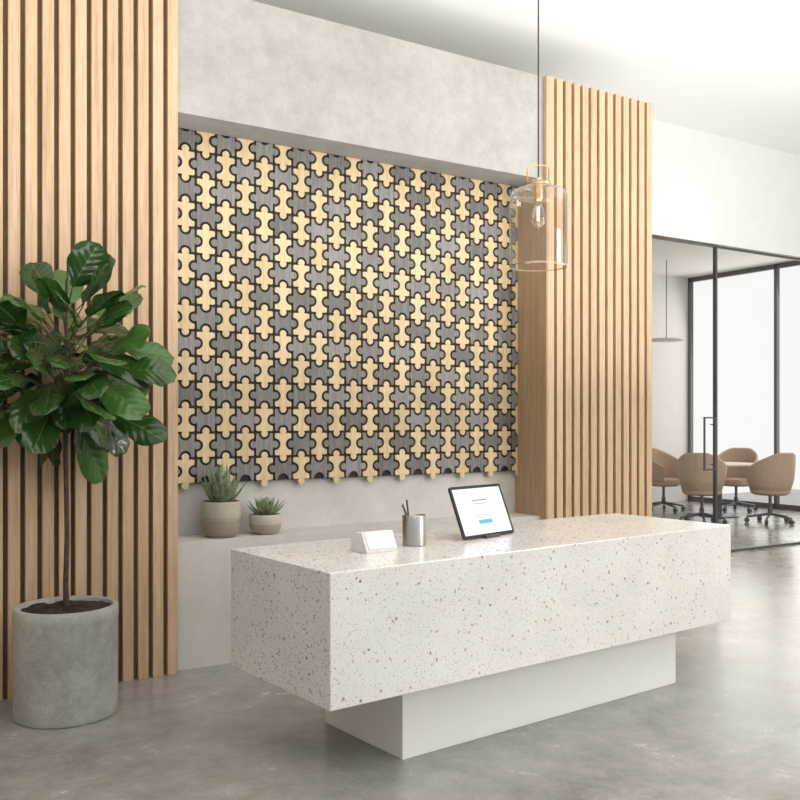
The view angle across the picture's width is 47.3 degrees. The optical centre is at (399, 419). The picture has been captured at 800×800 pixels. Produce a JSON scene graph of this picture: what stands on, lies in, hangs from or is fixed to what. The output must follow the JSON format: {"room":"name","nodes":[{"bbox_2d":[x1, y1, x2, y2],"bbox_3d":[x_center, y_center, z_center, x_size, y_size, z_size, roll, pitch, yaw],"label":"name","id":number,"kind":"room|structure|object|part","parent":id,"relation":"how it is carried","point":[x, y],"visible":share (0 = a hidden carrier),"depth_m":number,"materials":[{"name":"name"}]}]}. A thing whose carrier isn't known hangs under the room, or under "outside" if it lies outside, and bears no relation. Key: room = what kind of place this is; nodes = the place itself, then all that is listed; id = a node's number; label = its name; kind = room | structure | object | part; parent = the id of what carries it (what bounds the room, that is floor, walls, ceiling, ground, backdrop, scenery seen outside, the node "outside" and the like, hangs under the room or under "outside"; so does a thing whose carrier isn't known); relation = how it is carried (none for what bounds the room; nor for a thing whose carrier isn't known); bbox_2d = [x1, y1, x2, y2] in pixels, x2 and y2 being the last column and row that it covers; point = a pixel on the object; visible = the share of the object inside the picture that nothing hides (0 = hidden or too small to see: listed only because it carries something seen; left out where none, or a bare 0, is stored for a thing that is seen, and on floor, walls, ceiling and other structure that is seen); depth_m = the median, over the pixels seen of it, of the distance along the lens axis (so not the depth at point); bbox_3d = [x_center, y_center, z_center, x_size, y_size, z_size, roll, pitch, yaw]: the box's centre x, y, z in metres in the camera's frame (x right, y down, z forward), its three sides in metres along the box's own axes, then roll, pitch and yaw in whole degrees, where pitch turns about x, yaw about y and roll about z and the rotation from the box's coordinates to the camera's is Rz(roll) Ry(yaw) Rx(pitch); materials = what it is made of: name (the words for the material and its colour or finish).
{"room":"lobby","nodes":[
{"label":"lobby","id":0,"kind":"room"},
{"bbox_2d":[201,500,240,537],"bbox_3d":[-1.011,0.559,5.171,0.220,0.202,0.220,0,0,-32],"label":"pot","id":1,"kind":"object","parent":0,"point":[220,518],"depth_m":5.08,"materials":[{"name":"beige ceramic"}]},
{"bbox_2d":[249,513,281,534],"bbox_3d":[-0.783,0.603,5.315,0.190,0.114,0.190,0,0,-32],"label":"pot","id":2,"kind":"object","parent":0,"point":[259,523],"depth_m":5.24,"materials":[{"name":"beige ceramic"}]},
{"bbox_2d":[178,0,542,535],"bbox_3d":[-2.379,-0.500,4.898,9.195,3.700,1.275,0,0,-32],"label":"wall","id":3,"kind":"structure","parent":0,"point":[248,69],"depth_m":5.56,"materials":[{"name":"grey paint"}]},
{"bbox_2d":[0,0,177,700],"bbox_3d":[-2.670,-0.500,3.949,3.490,3.700,0.049,0,0,-32],"label":"panel","id":4,"kind":"object","parent":3,"relation":"attached to","point":[89,88],"visible":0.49,"depth_m":4.64,"materials":[{"name":"brown wood"}]},
{"bbox_2d":[178,127,517,488],"bbox_3d":[-0.261,-0.658,5.815,2.569,2.106,0.039,0,0,-32],"label":"panel","id":5,"kind":"object","parent":3,"relation":"attached to","point":[339,316],"visible":0.94,"depth_m":5.72,"materials":[{"name":"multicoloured wood"}]},
{"bbox_2d":[515,75,547,519],"bbox_3d":[0.914,-0.500,6.378,0.014,3.700,0.340,0,0,-32],"label":"wood panel","id":6,"kind":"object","parent":3,"relation":"attached to","point":[531,482],"depth_m":6.34,"materials":[{"name":"brown wood"}]},
{"bbox_2d":[548,76,651,518],"bbox_3d":[1.428,-0.500,6.530,1.014,3.700,0.049,0,0,-32],"label":"panel","id":7,"kind":"object","parent":3,"relation":"attached to","point":[600,141],"visible":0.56,"depth_m":6.48,"materials":[{"name":"brown wood"}]},
{"bbox_2d":[0,489,799,799],"bbox_3d":[4.278,1.400,4.466,20.000,0.100,19.000,0,0,-32],"label":"floor","id":8,"kind":"structure","parent":0,"point":[728,725],"depth_m":3.80,"materials":[{"name":"concrete"}]},
{"bbox_2d":[0,240,176,728],"bbox_3d":[-1.489,0.273,4.155,0.975,2.154,0.815,0,0,-32],"label":"fig tree","id":9,"kind":"object","parent":8,"relation":"on","point":[65,647],"visible":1,"depth_m":4.06,"materials":[{"name":"green plant"}]},
{"bbox_3d":[-1.536,1.101,4.209,0.459,0.499,0.459,0,0,-32],"label":"pot","id":10,"kind":"part","parent":9,"relation":"part of","materials":[{"name":"concrete"}]},
{"bbox_2d":[178,513,539,670],"bbox_3d":[-0.197,1.005,5.713,2.571,0.690,0.279,0,0,-32],"label":"ledge","id":11,"kind":"object","parent":8,"relation":"on","point":[204,563],"visible":0.21,"depth_m":5.04,"materials":[{"name":"paint"}]},
{"bbox_2d":[200,464,245,537],"bbox_3d":[-0.997,0.447,5.156,0.270,0.427,0.261,0,0,-32],"label":"aloe","id":12,"kind":"object","parent":11,"relation":"on","point":[221,514],"visible":1,"depth_m":5.09,"materials":[{"name":"plant"}]},
{"bbox_2d":[247,496,284,534],"bbox_3d":[-0.784,0.553,5.305,0.235,0.214,0.208,0,0,-32],"label":"potted succulent","id":13,"kind":"object","parent":11,"relation":"on","point":[265,520],"visible":1,"depth_m":5.25,"materials":[{"name":"beige ceramic"}]},
{"bbox_2d":[231,513,730,759],"bbox_3d":[0.493,0.943,4.237,2.430,0.814,0.760,0,0,-37],"label":"reception desk","id":14,"kind":"object","parent":8,"relation":"on","point":[407,652],"visible":1,"depth_m":3.77,"materials":[{"name":"stone"}]},
{"bbox_2d":[351,530,396,553],"bbox_3d":[-0.105,0.495,3.744,0.156,0.082,0.114,0,0,-37],"label":"card holder","id":15,"kind":"object","parent":14,"relation":"on","point":[378,541],"visible":1,"depth_m":3.70,"materials":[{"name":"white plastic"}]},
{"bbox_2d":[402,514,425,546],"bbox_3d":[0.060,0.471,3.914,0.100,0.130,0.100,0,0,-32],"label":"pen cup","id":16,"kind":"object","parent":14,"relation":"on","point":[413,525],"visible":0.98,"depth_m":3.87,"materials":[{"name":"metal"}]},
{"bbox_2d":[406,500,408,515],"bbox_3d":[0.039,0.436,3.940,0.032,0.184,0.009,0,0,38],"label":"pen","id":17,"kind":"object","parent":16,"relation":"in","point":[406,500],"visible":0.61,"depth_m":3.94,"materials":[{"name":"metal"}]},
{"bbox_2d":[448,483,513,539],"bbox_3d":[0.372,0.419,4.215,0.148,0.233,0.372,0,0,44],"label":"tablet","id":18,"kind":"object","parent":14,"relation":"on","point":[481,511],"visible":1,"depth_m":4.19,"materials":[{"name":"glass"}]},
{"bbox_2d":[652,448,685,512],"bbox_3d":[3.924,0.885,13.614,0.634,0.929,0.625,0,0,-37],"label":"tub chair","id":19,"kind":"object","parent":8,"relation":"on","point":[664,465],"visible":0.69,"depth_m":13.60,"materials":[{"name":"fabric"}]},
{"bbox_3d":[3.928,0.921,13.617,0.504,0.118,0.504,0,0,-37],"label":"seat","id":20,"kind":"part","parent":19,"relation":"part of","materials":[{"name":"brown fabric"}]},
{"bbox_3d":[4.082,1.249,13.615,0.275,0.077,0.040,0,0,1],"label":"leg","id":21,"kind":"part","parent":19,"relation":"part of","materials":[{"name":"metal"}]},
{"bbox_2d":[677,453,727,523],"bbox_3d":[3.956,0.885,11.963,0.634,0.929,0.625,0,0,30],"label":"tub chair","id":22,"kind":"object","parent":8,"relation":"on","point":[694,481],"visible":0.88,"depth_m":11.74,"materials":[{"name":"fabric"}]},
{"bbox_3d":[3.800,1.249,11.953,0.238,0.078,0.185,0,0,30],"label":"leg","id":23,"kind":"part","parent":22,"relation":"part of","materials":[{"name":"metal"}]},
{"bbox_3d":[3.951,0.921,11.966,0.504,0.118,0.504,0,0,30],"label":"seat","id":24,"kind":"part","parent":22,"relation":"part of","materials":[{"name":"brown fabric"}]},
{"bbox_3d":[4.084,1.249,11.888,0.275,0.078,0.040,0,0,31],"label":"leg","id":25,"kind":"part","parent":22,"relation":"part of","materials":[{"name":"metal"}]},
{"bbox_2d":[701,462,753,517],"bbox_3d":[4.482,0.980,12.868,1.120,0.740,1.120,0,0,-32],"label":"meeting table","id":26,"kind":"object","parent":8,"relation":"on","point":[729,464],"visible":0.41,"depth_m":12.82,"materials":[{"name":"brown wood"}]},
{"bbox_2d":[718,448,757,511],"bbox_3d":[5.006,0.885,13.628,0.634,0.929,0.625,0,0,35],"label":"tub chair","id":27,"kind":"object","parent":8,"relation":"on","point":[735,476],"visible":0.64,"depth_m":13.77,"materials":[{"name":"fabric"}]},
{"bbox_3d":[5.010,0.921,13.625,0.504,0.118,0.504,0,0,35],"label":"seat","id":28,"kind":"part","parent":27,"relation":"part of","materials":[{"name":"brown fabric"}]},
{"bbox_3d":[5.064,1.249,13.481,0.040,0.077,0.275,0,0,-21],"label":"leg","id":29,"kind":"part","parent":27,"relation":"part of","materials":[{"name":"metal"}]},
{"bbox_3d":[5.164,1.249,13.632,0.275,0.077,0.040,0,0,-3],"label":"leg","id":30,"kind":"part","parent":27,"relation":"part of","materials":[{"name":"metal"}]},
{"bbox_2d":[744,453,795,524],"bbox_3d":[4.861,0.885,11.994,0.634,0.929,0.625,0,0,-23],"label":"tub chair","id":31,"kind":"object","parent":8,"relation":"on","point":[773,475],"visible":1,"depth_m":11.76,"materials":[{"name":"brown fabric"}]},
{"bbox_3d":[4.705,1.249,12.023,0.275,0.077,0.040,0,0,11],"label":"leg","id":32,"kind":"part","parent":31,"relation":"part of","materials":[{"name":"metal"}]},
{"bbox_3d":[4.856,0.921,11.992,0.504,0.118,0.504,0,0,-23],"label":"seat","id":33,"kind":"part","parent":31,"relation":"part of","materials":[{"name":"brown fabric"}]},
{"bbox_3d":[4.955,1.249,11.875,0.115,0.078,0.268,0,0,-23],"label":"leg","id":34,"kind":"part","parent":31,"relation":"part of","materials":[{"name":"metal"}]},
{"bbox_2d":[252,0,799,155],"bbox_3d":[5.557,-2.925,2.436,20.000,0.150,14.200,0,0,-32],"label":"ceiling","id":35,"kind":"structure","parent":0,"point":[730,69],"depth_m":6.94,"materials":[{"name":"white paint"}]},
{"bbox_2d":[509,0,567,270],"bbox_3d":[0.636,-1.775,4.200,0.266,2.150,0.266,0,0,-32],"label":"pendant lamp","id":36,"kind":"object","parent":35,"relation":"hanging from","point":[538,184],"visible":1,"depth_m":4.19,"materials":[{"name":"clear glass"}]},
{"bbox_2d":[534,185,542,202],"bbox_3d":[0.636,-1.040,4.200,0.044,0.076,0.044,0,0,-32],"label":"socket","id":37,"kind":"object","parent":36,"relation":"attached to","point":[538,189],"depth_m":4.18,"materials":[{"name":"gold metal"}]},
{"bbox_3d":[0.636,-1.128,4.200,0.107,0.092,0.007,0,0,0],"label":"handle","id":38,"kind":"part","parent":36,"relation":"part of","materials":[{"name":"gold metal"}]},
{"bbox_3d":[0.636,-0.891,4.200,0.266,0.382,0.266,0,0,-32],"label":"lamp shade","id":39,"kind":"part","parent":36,"relation":"part of","materials":[{"name":"clear glass"}]},
{"bbox_3d":[0.636,-1.971,4.200,0.006,1.718,0.006,0,0,-10],"label":"cord","id":40,"kind":"part","parent":36,"relation":"part of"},
{"bbox_2d":[652,274,687,502],"bbox_3d":[3.272,-0.510,11.928,6.450,3.720,4.300,0,0,-32],"label":"wall","id":41,"kind":"structure","parent":0,"point":[669,359],"depth_m":15.06,"materials":[{"name":"white paint"}]},
{"bbox_2d":[688,261,799,510],"bbox_3d":[5.948,-0.510,13.543,0.070,3.720,4.140,0,0,-32],"label":"window","id":42,"kind":"structure","parent":41,"relation":"in","point":[776,267],"depth_m":14.00,"materials":[{"name":"brown metal"}]},
{"bbox_2d":[652,239,795,277],"bbox_3d":[3.272,-2.435,11.928,6.450,0.130,4.300,0,0,-32],"label":"ceiling","id":43,"kind":"structure","parent":0,"point":[684,260],"depth_m":13.58,"materials":[{"name":"white paint"}]},
{"bbox_2d":[652,260,684,341],"bbox_3d":[3.945,-1.770,13.534,0.520,1.200,0.520,0,0,-32],"label":"pendant lamp","id":44,"kind":"object","parent":43,"relation":"hanging from","point":[667,339],"visible":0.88,"depth_m":13.45,"materials":[{"name":"white metal"}]},
{"bbox_3d":[3.945,-1.790,13.534,0.010,1.160,0.012,0,0,-32],"label":"cord","id":45,"kind":"part","parent":44,"relation":"part of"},
{"bbox_3d":[3.945,-1.190,13.534,0.520,0.040,0.520,0,0,-32],"label":"lamp shade","id":46,"kind":"part","parent":44,"relation":"part of","materials":[{"name":"white metal"}]},
{"bbox_2d":[652,119,799,257],"bbox_3d":[1.813,-0.750,8.380,20.000,4.200,0.150,0,0,-32],"label":"wall","id":47,"kind":"structure","parent":0,"point":[708,188],"depth_m":9.21,"materials":[{"name":"white paint"}]},
{"bbox_2d":[652,235,717,523],"bbox_3d":[2.649,-0.205,8.836,1.300,3.110,0.076,0,0,-32],"label":"door","id":48,"kind":"structure","parent":47,"relation":"in","point":[715,247],"depth_m":9.18,"materials":[{"name":"brown metal"}]},
{"bbox_3d":[3.059,0.235,9.086,0.170,0.530,0.061,0,0,-32],"label":"pull handle","id":49,"kind":"part","parent":48,"relation":"part of","materials":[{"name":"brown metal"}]},
{"bbox_2d":[713,246,799,551],"bbox_3d":[4.608,-0.205,10.134,3.400,3.110,0.028,0,0,-32],"label":"window","id":50,"kind":"structure","parent":47,"relation":"in","point":[719,247],"depth_m":9.39,"materials":[{"name":"brown metal"}]}
]}

